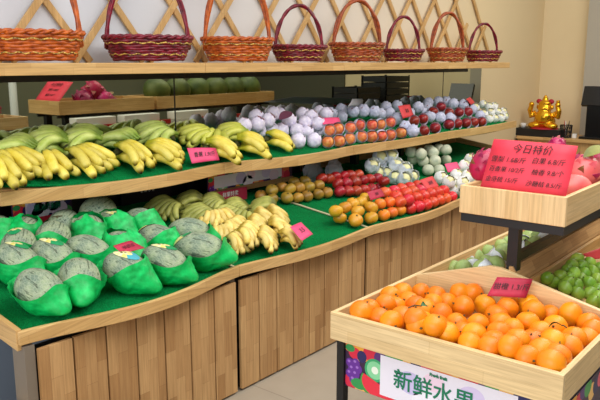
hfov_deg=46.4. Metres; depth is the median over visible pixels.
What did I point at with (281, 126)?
fruit
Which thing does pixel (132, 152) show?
banana hand
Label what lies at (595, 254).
price card
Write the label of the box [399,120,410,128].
pear
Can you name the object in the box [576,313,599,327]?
orange
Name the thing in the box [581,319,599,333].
orange
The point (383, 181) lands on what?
fruit
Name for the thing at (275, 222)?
banana hand
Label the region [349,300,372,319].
orange
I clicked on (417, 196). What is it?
nectarine
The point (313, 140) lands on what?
fruit
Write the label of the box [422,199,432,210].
nectarine
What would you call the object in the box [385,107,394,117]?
pear
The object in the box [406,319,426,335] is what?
orange
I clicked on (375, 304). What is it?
orange
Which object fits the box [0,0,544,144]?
wall
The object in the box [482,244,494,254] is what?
guava
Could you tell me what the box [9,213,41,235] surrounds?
melon
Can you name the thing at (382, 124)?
apple
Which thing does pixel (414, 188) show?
nectarine
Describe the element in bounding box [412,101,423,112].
pear
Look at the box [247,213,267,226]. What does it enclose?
banana hand
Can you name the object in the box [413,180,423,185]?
nectarine
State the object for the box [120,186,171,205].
board
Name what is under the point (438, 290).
orange
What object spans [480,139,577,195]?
price sign
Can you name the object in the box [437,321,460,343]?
orange
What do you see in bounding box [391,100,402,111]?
pear
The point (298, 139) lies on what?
fruit
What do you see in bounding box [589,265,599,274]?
lime
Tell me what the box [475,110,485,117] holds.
pear
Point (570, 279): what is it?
lime
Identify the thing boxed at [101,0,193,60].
wicker basket
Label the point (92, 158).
banana hand
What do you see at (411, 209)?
nectarine
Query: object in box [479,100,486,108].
pear
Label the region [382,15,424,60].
wicker basket
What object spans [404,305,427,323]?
orange
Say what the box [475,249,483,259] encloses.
guava
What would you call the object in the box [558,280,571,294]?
lime
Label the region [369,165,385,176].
pear
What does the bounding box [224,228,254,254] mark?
banana hand
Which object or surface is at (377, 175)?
fruit
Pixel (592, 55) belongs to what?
wall
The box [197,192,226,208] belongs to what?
banana hand
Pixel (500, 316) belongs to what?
orange
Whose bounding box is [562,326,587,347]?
orange
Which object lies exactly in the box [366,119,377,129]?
apple
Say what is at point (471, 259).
guava
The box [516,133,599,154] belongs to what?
countertop
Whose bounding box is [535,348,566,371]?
orange
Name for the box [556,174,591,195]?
pomegranate
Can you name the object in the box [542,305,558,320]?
orange
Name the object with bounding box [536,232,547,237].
guava
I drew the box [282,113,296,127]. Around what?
fruit
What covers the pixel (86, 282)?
melon
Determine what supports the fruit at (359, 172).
on the mat at (323, 204)
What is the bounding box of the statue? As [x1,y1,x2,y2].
[527,95,561,129]
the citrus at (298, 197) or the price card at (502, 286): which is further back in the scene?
the citrus at (298, 197)
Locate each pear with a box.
[329,107,337,116]
[335,103,346,112]
[337,110,347,122]
[347,106,358,117]
[358,104,369,117]
[364,157,379,173]
[369,105,379,117]
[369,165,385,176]
[372,150,387,164]
[375,108,385,119]
[380,101,391,109]
[383,166,390,176]
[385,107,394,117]
[386,149,398,162]
[388,157,403,170]
[388,170,399,184]
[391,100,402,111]
[392,112,402,124]
[396,171,412,183]
[398,161,412,173]
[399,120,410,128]
[405,147,416,157]
[407,124,419,137]
[407,157,416,164]
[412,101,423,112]
[412,169,419,181]
[415,148,426,159]
[416,107,426,115]
[417,156,428,165]
[422,164,433,175]
[423,97,433,104]
[423,101,432,110]
[423,144,433,150]
[426,111,435,122]
[427,147,438,157]
[429,155,440,166]
[433,96,442,106]
[434,144,442,154]
[434,165,444,173]
[434,171,447,184]
[435,112,445,123]
[440,145,451,155]
[441,155,450,164]
[441,175,455,188]
[443,96,450,106]
[446,112,456,121]
[447,98,458,108]
[449,168,462,178]
[450,184,458,194]
[456,176,469,188]
[458,99,468,108]
[458,159,469,170]
[461,169,473,181]
[464,153,474,160]
[469,104,477,114]
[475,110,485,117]
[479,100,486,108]
[485,102,493,109]
[485,114,493,122]
[487,108,494,114]
[493,114,498,122]
[494,107,501,114]
[498,113,504,121]
[502,112,508,120]
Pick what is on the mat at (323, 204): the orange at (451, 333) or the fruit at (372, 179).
the fruit at (372, 179)
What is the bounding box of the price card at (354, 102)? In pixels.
[348,99,362,105]
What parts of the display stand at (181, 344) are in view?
leg, panel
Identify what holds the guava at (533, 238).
on the display stand at (550, 252)
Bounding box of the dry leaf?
[279,111,291,119]
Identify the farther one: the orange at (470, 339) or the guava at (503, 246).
the guava at (503, 246)
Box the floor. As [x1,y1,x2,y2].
[222,341,385,399]
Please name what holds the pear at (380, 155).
on the pear
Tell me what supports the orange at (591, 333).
on the display stand at (550, 252)
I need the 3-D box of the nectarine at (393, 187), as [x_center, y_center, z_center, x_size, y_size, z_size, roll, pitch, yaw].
[0.620,-0.059,4.616,0.084,0.079,0.082,-10,15,-43]
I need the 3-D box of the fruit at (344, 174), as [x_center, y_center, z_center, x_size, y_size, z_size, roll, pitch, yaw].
[0.310,-0.170,4.950,0.078,0.074,0.082,4,12,19]
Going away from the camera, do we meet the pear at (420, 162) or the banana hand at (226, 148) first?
the banana hand at (226, 148)
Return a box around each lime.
[541,271,553,284]
[547,276,559,287]
[553,269,567,279]
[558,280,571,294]
[560,276,574,286]
[561,264,571,271]
[565,259,578,266]
[567,266,580,277]
[567,272,575,278]
[570,253,584,261]
[570,286,584,299]
[574,278,583,288]
[578,260,588,268]
[579,272,586,279]
[580,266,590,275]
[582,276,596,287]
[584,257,596,265]
[584,286,596,298]
[585,295,599,306]
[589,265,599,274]
[591,272,599,282]
[592,283,599,289]
[592,289,599,297]
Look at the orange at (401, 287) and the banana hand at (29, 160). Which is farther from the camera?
the banana hand at (29, 160)
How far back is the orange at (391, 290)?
2.63 m
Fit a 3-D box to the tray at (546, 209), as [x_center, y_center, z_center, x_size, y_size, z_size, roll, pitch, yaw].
[1.013,-0.040,2.849,0.401,0.106,0.788,9,14,38]
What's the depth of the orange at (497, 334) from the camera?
2.18 m
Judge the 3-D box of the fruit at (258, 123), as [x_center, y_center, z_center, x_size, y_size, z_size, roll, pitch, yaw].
[-0.287,-0.506,4.676,0.109,0.118,0.108,-6,13,-28]
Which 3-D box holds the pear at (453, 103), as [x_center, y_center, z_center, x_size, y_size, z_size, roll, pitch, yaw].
[1.489,-0.936,6.807,0.108,0.112,0.107,3,12,16]
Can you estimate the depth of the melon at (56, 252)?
2.95 m
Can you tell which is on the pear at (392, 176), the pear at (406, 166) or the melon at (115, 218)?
the pear at (406, 166)
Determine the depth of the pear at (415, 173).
5.32 m
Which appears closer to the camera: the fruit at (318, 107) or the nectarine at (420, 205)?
the nectarine at (420, 205)
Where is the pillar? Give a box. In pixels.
[538,0,589,133]
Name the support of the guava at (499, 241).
on the display stand at (550, 252)
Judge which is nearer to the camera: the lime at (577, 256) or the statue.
the lime at (577, 256)
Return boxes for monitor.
[578,86,599,139]
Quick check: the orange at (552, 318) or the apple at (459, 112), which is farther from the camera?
the apple at (459, 112)
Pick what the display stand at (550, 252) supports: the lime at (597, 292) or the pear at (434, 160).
the lime at (597, 292)
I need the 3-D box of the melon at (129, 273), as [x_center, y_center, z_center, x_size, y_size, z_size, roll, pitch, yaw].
[-0.729,0.307,2.951,0.251,0.186,0.208,10,15,42]
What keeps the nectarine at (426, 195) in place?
on the mat at (323, 204)
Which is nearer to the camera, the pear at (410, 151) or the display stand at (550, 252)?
the display stand at (550, 252)
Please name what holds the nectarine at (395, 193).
on the mat at (323, 204)
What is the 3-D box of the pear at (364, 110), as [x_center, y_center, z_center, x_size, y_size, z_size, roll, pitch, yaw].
[0.513,-0.727,5.699,0.110,0.113,0.108,3,11,14]
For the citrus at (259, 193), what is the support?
on the mat at (323, 227)
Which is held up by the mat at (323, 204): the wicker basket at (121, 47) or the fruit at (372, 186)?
the fruit at (372, 186)
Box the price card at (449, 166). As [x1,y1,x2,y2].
[445,162,459,171]
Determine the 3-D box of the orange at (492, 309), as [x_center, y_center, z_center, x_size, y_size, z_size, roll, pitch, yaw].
[0.688,0.412,2.461,0.082,0.085,0.085,-10,15,-42]
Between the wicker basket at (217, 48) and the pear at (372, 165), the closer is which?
the wicker basket at (217, 48)
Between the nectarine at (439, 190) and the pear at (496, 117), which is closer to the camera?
the nectarine at (439, 190)
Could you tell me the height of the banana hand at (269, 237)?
0.113 m
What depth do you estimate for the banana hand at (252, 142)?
4.27 m
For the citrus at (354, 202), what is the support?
on the mat at (323, 204)
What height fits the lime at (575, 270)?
0.055 m
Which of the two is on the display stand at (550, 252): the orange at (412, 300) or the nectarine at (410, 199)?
the orange at (412, 300)
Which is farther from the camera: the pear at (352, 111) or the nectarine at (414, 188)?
the pear at (352, 111)
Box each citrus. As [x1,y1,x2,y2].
[255,190,266,197]
[266,184,277,194]
[267,193,277,202]
[276,181,286,191]
[281,192,293,203]
[284,183,295,193]
[288,176,299,183]
[293,192,303,202]
[294,182,304,192]
[299,175,310,182]
[302,190,312,201]
[304,181,314,191]
[312,189,323,198]
[314,180,324,189]
[322,187,332,197]
[329,204,342,216]
[333,213,346,222]
[339,201,351,212]
[347,197,359,206]
[348,213,362,226]
[351,205,364,215]
[356,196,367,206]
[360,193,372,201]
[364,201,377,211]
[364,211,377,223]
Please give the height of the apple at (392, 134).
0.097 m
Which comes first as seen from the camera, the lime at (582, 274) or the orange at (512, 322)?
the orange at (512, 322)
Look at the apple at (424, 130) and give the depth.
5.72 m
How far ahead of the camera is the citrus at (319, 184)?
4.65 m
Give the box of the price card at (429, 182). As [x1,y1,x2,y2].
[420,176,438,188]
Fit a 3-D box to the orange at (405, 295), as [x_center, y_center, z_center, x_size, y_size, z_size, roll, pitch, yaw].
[0.409,0.388,2.650,0.087,0.085,0.082,5,12,25]
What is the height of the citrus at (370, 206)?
0.079 m
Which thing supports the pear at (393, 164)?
on the pear at (387, 170)
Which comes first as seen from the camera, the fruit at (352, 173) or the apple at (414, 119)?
the fruit at (352, 173)
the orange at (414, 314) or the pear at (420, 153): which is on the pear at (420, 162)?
the pear at (420, 153)
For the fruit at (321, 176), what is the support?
on the mat at (323, 204)
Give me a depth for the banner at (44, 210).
3.59 m
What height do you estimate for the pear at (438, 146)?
0.094 m
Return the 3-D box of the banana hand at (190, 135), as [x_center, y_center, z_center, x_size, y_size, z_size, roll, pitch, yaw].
[-0.629,-0.394,4.279,0.247,0.140,0.246,-5,12,-24]
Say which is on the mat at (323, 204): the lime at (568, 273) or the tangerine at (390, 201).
the tangerine at (390, 201)
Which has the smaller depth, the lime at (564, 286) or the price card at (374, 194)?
the lime at (564, 286)
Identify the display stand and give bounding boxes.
[0,266,238,399]
[229,226,373,388]
[278,197,459,295]
[330,209,599,399]
[449,207,507,257]
[456,137,491,148]
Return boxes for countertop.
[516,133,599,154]
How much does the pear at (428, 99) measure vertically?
0.107 m
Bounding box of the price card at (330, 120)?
[322,117,339,124]
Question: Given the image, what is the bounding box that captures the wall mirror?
[0,68,481,139]
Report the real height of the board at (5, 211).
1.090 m
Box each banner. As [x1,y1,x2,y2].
[11,199,71,223]
[207,167,292,192]
[345,343,531,399]
[571,369,599,399]
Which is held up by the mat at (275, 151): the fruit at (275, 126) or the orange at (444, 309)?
the fruit at (275, 126)
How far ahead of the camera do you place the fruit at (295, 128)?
4.88 m
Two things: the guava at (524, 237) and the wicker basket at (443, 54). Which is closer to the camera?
the guava at (524, 237)
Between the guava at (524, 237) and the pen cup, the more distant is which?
the pen cup
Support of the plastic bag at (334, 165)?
on the mat at (323, 204)
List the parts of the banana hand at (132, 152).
crown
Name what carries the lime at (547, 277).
on the display stand at (550, 252)
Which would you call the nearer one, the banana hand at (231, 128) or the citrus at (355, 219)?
the citrus at (355, 219)
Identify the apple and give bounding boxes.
[321,135,334,148]
[323,124,335,135]
[333,122,344,134]
[333,134,345,147]
[344,121,356,132]
[344,132,355,144]
[354,119,365,130]
[355,130,367,142]
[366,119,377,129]
[367,130,378,142]
[376,118,386,129]
[377,129,387,141]
[385,116,395,127]
[386,129,396,140]
[395,126,406,138]
[408,115,419,125]
[418,113,428,124]
[419,125,429,135]
[427,106,438,113]
[429,122,440,132]
[436,101,446,111]
[443,119,454,129]
[444,107,453,114]
[454,107,464,117]
[454,117,461,128]
[462,117,471,127]
[464,106,472,116]
[470,117,478,126]
[477,116,486,125]
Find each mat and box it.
[0,219,230,329]
[2,140,220,187]
[116,189,363,266]
[175,128,344,162]
[249,167,444,227]
[322,116,435,146]
[341,154,459,198]
[400,112,505,132]
[404,142,485,162]
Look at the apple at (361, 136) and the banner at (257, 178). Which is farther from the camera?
the apple at (361, 136)
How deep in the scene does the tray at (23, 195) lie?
3.43 m
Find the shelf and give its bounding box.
[0,62,509,82]
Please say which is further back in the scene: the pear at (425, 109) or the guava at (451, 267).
the pear at (425, 109)
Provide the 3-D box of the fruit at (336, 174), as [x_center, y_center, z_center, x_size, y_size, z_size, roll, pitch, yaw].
[0.252,-0.163,4.910,0.086,0.077,0.084,-7,13,-31]
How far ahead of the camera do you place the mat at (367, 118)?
5.72 m
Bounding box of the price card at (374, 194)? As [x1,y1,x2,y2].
[367,189,384,199]
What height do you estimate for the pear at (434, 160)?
0.097 m
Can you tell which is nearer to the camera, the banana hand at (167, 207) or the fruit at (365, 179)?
the banana hand at (167, 207)
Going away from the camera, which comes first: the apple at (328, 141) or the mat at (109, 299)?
the mat at (109, 299)
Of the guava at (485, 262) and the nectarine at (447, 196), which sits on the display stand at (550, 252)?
the guava at (485, 262)
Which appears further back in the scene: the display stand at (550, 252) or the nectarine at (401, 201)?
the nectarine at (401, 201)
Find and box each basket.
[0,0,85,60]
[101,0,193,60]
[200,0,274,61]
[271,4,327,60]
[328,0,385,60]
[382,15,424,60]
[426,12,468,61]
[466,23,502,61]
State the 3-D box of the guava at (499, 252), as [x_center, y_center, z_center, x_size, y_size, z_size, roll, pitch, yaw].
[0.861,0.253,3.048,0.080,0.088,0.086,-1,11,-4]
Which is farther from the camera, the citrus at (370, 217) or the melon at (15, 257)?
the citrus at (370, 217)
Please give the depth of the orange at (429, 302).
2.48 m
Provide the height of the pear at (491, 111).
0.094 m
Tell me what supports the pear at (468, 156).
on the mat at (346, 166)
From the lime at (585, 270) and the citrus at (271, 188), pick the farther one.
the citrus at (271, 188)
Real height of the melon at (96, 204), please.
0.183 m
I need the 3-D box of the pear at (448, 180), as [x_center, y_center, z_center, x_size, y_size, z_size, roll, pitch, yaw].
[1.067,-0.131,5.029,0.099,0.107,0.102,-4,12,-19]
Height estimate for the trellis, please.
0.972 m
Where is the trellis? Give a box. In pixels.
[0,0,491,62]
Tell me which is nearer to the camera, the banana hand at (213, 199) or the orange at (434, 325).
the orange at (434, 325)
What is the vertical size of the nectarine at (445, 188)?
0.077 m
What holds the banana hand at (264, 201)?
on the mat at (323, 227)
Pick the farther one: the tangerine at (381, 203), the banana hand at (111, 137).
the tangerine at (381, 203)
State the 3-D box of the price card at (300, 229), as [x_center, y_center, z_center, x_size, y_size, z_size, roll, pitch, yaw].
[0.008,0.160,3.590,0.082,0.061,0.150,6,12,26]
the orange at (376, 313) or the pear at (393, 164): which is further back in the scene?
the pear at (393, 164)
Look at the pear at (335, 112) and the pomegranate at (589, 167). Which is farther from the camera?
the pear at (335, 112)
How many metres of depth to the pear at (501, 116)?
6.99 m
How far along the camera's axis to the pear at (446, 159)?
6.10 m
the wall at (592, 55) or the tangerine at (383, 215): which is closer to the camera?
the tangerine at (383, 215)
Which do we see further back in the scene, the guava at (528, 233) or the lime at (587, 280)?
the guava at (528, 233)
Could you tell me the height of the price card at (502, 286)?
0.063 m
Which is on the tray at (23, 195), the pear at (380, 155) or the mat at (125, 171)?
the mat at (125, 171)
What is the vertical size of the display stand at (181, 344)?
0.837 m
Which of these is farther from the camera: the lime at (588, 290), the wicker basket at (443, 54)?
the wicker basket at (443, 54)
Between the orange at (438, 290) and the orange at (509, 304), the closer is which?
the orange at (509, 304)
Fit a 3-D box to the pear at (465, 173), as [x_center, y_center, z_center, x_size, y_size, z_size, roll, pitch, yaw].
[1.231,-0.175,5.131,0.102,0.111,0.105,-6,12,-26]
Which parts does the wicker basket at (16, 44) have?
handle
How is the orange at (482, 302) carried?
in the display stand at (550, 252)
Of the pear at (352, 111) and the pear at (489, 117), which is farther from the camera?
the pear at (489, 117)
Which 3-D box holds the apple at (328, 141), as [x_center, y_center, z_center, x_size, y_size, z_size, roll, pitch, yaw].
[0.196,-0.403,4.841,0.094,0.095,0.088,4,12,21]
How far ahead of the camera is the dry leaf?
4.77 m
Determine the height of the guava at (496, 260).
0.077 m
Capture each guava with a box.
[448,260,456,269]
[454,260,471,268]
[466,257,477,266]
[473,258,491,266]
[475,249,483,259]
[479,255,490,259]
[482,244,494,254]
[488,255,504,267]
[489,248,506,263]
[494,239,506,247]
[495,243,507,253]
[522,235,529,240]
[522,239,531,247]
[523,230,532,236]
[528,235,540,241]
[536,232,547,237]
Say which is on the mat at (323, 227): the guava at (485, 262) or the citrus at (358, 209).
the citrus at (358, 209)
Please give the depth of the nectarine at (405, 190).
4.59 m
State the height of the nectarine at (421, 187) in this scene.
0.076 m
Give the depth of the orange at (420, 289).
2.74 m
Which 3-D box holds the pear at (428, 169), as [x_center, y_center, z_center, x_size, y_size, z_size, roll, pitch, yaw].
[1.036,-0.244,5.670,0.096,0.091,0.096,-4,12,-19]
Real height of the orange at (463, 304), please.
0.085 m
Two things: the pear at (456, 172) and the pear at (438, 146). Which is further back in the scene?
the pear at (438, 146)
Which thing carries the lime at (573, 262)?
on the display stand at (550, 252)
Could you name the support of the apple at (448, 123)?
on the mat at (461, 118)
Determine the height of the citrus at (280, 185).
0.073 m
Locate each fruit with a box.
[237,117,251,130]
[248,108,263,119]
[251,115,264,132]
[258,127,266,136]
[262,112,275,127]
[266,106,279,119]
[266,123,277,136]
[276,106,285,121]
[278,122,288,133]
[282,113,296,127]
[289,123,303,136]
[291,133,305,148]
[296,107,308,119]
[298,115,311,126]
[303,125,313,139]
[304,109,317,119]
[307,132,320,147]
[311,115,324,130]
[313,105,322,114]
[314,129,323,136]
[316,173,327,182]
[319,107,332,117]
[325,173,334,183]
[331,171,341,178]
[332,178,343,187]
[334,186,345,196]
[341,171,349,178]
[343,177,352,186]
[344,186,354,195]
[347,170,356,177]
[350,176,361,185]
[353,185,362,195]
[355,170,363,175]
[359,175,368,184]
[360,185,370,192]
[366,174,375,183]
[368,183,377,190]
[374,172,382,182]
[378,177,389,185]
[466,147,490,180]
[546,135,565,144]
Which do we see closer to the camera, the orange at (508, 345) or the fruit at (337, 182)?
the orange at (508, 345)
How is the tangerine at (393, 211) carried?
on the mat at (323, 204)
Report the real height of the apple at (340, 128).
0.102 m
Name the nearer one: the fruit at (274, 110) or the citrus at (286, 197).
the citrus at (286, 197)
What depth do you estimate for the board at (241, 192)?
4.41 m
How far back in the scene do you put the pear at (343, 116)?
5.48 m
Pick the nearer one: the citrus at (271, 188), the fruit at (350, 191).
the citrus at (271, 188)
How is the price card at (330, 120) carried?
on the apple at (340, 128)
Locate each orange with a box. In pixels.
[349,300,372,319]
[364,299,379,308]
[369,307,387,321]
[375,294,396,310]
[379,286,400,296]
[379,310,403,328]
[392,295,405,306]
[393,306,408,329]
[395,282,411,292]
[400,291,416,301]
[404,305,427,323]
[406,295,422,307]
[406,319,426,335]
[412,283,428,297]
[413,298,434,312]
[422,314,446,337]
[425,286,445,295]
[425,293,442,303]
[430,303,452,317]
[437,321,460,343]
[440,293,455,306]
[447,312,466,322]
[449,283,467,296]
[451,295,474,317]
[455,321,467,343]
[458,331,480,348]
[460,322,486,337]
[467,283,483,301]
[467,313,489,329]
[474,294,495,314]
[477,335,500,355]
[481,330,502,338]
[484,305,507,319]
[487,320,510,334]
[489,312,510,322]
[496,298,518,317]
[497,334,521,358]
[500,297,518,303]
[503,318,523,329]
[506,328,530,344]
[514,345,538,364]
[516,310,539,329]
[518,294,538,312]
[522,299,545,320]
[525,329,541,340]
[528,337,551,351]
[529,321,552,332]
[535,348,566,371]
[538,329,565,345]
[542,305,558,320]
[544,315,567,331]
[548,341,571,364]
[558,302,582,326]
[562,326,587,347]
[564,333,583,359]
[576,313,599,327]
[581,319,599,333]
[581,327,598,343]
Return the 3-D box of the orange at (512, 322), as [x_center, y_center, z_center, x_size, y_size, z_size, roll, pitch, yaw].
[0.703,0.430,2.315,0.077,0.081,0.079,-7,13,-32]
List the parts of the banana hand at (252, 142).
crown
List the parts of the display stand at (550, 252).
metal frame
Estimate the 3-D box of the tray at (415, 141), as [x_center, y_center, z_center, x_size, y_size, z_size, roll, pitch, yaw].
[0.602,-0.417,5.632,0.651,0.399,1.338,9,14,38]
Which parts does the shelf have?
under rail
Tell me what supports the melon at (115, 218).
on the mat at (109, 299)
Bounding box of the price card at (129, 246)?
[113,241,143,251]
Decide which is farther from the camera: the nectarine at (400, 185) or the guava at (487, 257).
the nectarine at (400, 185)
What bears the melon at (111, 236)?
on the mat at (109, 299)
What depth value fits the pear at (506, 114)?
7.12 m
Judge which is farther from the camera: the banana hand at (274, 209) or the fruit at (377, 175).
the fruit at (377, 175)
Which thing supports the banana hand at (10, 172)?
on the mat at (125, 171)
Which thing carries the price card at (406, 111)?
on the pear at (398, 117)
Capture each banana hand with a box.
[0,132,38,148]
[0,146,45,179]
[0,153,26,189]
[29,125,68,152]
[40,148,81,180]
[59,123,104,155]
[64,142,120,178]
[93,126,140,147]
[113,139,156,173]
[134,120,178,149]
[143,194,183,222]
[144,137,185,169]
[174,123,213,148]
[175,189,202,210]
[179,202,213,218]
[193,126,228,147]
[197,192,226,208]
[201,135,243,164]
[202,207,235,225]
[213,223,238,239]
[215,122,248,140]
[215,204,251,218]
[222,215,246,228]
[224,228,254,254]
[226,196,251,210]
[234,131,271,158]
[236,220,260,249]
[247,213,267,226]
[249,196,276,212]
[253,206,272,220]
[257,224,278,253]
[263,129,295,151]
[266,203,290,223]
[268,214,285,237]
[277,222,302,250]
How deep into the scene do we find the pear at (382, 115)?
5.85 m
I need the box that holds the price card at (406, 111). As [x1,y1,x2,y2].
[398,105,413,117]
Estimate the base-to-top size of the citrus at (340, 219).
0.075 m
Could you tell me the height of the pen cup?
0.154 m
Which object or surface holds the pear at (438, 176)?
on the mat at (346, 166)
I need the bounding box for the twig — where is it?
[408,301,427,307]
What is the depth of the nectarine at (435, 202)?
4.69 m
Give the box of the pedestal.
[516,126,566,137]
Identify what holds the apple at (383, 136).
on the mat at (367, 118)
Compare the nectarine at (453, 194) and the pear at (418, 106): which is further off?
the pear at (418, 106)
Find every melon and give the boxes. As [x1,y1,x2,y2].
[0,215,12,243]
[0,227,36,247]
[0,241,46,284]
[7,268,71,315]
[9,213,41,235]
[30,238,80,272]
[35,215,75,243]
[48,209,76,230]
[53,257,106,306]
[66,234,114,264]
[70,211,106,238]
[78,196,116,214]
[96,251,162,294]
[99,208,138,231]
[101,228,147,255]
[127,208,166,229]
[137,243,198,284]
[138,224,179,246]
[169,217,221,240]
[174,232,237,271]
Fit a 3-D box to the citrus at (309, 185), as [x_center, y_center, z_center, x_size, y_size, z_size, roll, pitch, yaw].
[0.060,-0.091,4.613,0.079,0.074,0.080,-5,12,-26]
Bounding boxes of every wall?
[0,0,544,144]
[579,0,599,134]
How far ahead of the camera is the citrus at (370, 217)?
4.19 m
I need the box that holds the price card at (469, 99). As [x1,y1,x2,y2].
[466,97,474,104]
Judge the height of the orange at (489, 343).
0.078 m
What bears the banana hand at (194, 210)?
on the mat at (323, 227)
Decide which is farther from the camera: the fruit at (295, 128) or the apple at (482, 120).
the apple at (482, 120)
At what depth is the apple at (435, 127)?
5.92 m
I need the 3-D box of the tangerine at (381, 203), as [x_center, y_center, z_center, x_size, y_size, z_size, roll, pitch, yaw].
[0.499,0.026,4.368,0.077,0.072,0.075,-7,13,-33]
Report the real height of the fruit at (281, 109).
0.112 m
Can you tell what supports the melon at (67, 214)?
on the mat at (109, 299)
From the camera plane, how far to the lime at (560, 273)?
2.77 m
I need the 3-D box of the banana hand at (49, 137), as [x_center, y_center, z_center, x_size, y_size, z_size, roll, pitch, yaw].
[-1.328,-0.299,3.613,0.265,0.162,0.328,-1,11,-7]
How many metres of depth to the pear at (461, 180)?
5.03 m
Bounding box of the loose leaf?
[583,145,599,157]
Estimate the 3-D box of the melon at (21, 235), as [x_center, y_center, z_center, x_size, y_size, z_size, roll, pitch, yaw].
[-1.243,0.209,3.103,0.241,0.168,0.218,7,13,32]
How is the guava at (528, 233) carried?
on the display stand at (550, 252)
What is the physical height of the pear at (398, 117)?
0.108 m
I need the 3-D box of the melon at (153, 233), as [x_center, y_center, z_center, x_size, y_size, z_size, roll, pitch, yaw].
[-0.669,0.204,3.334,0.257,0.178,0.203,8,14,34]
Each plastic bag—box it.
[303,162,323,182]
[325,159,342,173]
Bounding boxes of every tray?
[0,163,224,214]
[187,146,353,190]
[303,132,447,167]
[396,121,516,155]
[459,180,599,226]
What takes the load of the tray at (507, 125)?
on the display stand at (459, 140)
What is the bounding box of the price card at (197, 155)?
[187,148,218,162]
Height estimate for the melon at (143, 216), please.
0.163 m
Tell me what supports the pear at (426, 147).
on the mat at (346, 166)
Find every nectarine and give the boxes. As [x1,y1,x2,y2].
[380,186,391,198]
[389,185,399,190]
[389,190,402,197]
[395,196,406,206]
[397,183,407,189]
[400,187,412,195]
[403,194,414,205]
[405,182,415,186]
[405,203,416,213]
[408,185,419,192]
[412,191,422,201]
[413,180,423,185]
[414,200,424,211]
[416,184,426,190]
[420,190,429,198]
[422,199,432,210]
[427,188,437,196]
[430,197,438,207]
[434,186,443,195]
[436,195,444,205]
[439,185,449,193]
[443,193,451,203]
[449,191,456,201]
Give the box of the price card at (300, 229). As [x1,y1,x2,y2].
[290,222,312,240]
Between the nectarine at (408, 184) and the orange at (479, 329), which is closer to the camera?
the orange at (479, 329)
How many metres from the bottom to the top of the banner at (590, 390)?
0.160 m
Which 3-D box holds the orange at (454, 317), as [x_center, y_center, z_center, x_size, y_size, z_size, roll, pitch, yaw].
[0.540,0.426,2.408,0.079,0.076,0.079,4,12,18]
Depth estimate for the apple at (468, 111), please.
6.63 m
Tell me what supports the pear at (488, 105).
on the mat at (461, 118)
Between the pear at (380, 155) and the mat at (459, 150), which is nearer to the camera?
the pear at (380, 155)
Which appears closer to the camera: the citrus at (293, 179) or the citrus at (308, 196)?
the citrus at (308, 196)
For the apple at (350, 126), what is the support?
on the mat at (367, 118)
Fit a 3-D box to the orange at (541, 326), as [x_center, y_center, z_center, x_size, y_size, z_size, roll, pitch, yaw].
[0.792,0.437,2.302,0.079,0.080,0.078,4,12,21]
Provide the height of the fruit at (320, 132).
0.117 m
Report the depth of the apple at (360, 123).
5.25 m
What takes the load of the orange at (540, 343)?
in the display stand at (550, 252)
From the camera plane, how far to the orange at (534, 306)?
2.44 m
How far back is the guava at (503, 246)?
3.19 m
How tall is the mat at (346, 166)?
0.168 m
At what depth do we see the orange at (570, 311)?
2.42 m
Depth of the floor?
3.54 m
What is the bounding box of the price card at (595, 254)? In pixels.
[583,248,599,258]
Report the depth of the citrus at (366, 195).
4.37 m
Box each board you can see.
[0,166,299,217]
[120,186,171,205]
[217,187,246,199]
[300,137,460,171]
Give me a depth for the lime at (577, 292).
2.72 m
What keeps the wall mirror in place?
attached to the wall at (517, 25)
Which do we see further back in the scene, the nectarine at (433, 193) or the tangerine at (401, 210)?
the nectarine at (433, 193)
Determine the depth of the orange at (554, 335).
2.13 m
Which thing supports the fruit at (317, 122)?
on the fruit at (320, 132)
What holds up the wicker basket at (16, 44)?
on the shelf
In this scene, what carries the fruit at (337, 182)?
on the mat at (323, 204)
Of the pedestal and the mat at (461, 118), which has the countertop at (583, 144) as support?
the pedestal
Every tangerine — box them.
[374,199,385,209]
[378,209,389,220]
[384,196,395,207]
[387,206,397,217]
[395,206,405,215]
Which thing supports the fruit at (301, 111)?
on the mat at (275, 151)
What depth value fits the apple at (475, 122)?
6.49 m
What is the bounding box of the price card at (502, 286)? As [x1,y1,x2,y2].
[487,277,532,297]
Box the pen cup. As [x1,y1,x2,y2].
[560,124,572,137]
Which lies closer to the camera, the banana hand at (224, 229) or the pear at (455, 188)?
the banana hand at (224, 229)
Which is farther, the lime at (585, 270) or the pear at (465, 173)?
the pear at (465, 173)
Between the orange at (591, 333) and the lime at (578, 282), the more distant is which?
the lime at (578, 282)
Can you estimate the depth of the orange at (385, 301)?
2.51 m
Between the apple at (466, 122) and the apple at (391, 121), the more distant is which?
the apple at (466, 122)
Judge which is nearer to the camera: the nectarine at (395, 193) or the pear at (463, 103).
the nectarine at (395, 193)
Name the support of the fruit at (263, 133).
on the mat at (275, 151)
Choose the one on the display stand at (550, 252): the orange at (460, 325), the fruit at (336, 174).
the orange at (460, 325)
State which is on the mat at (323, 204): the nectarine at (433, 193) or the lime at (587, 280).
the nectarine at (433, 193)
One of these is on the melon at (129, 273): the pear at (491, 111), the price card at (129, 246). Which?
the price card at (129, 246)
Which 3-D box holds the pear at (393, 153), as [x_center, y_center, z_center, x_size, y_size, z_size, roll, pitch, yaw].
[0.704,-0.342,5.404,0.120,0.126,0.122,-8,14,-36]
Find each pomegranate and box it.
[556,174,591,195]
[571,154,599,183]

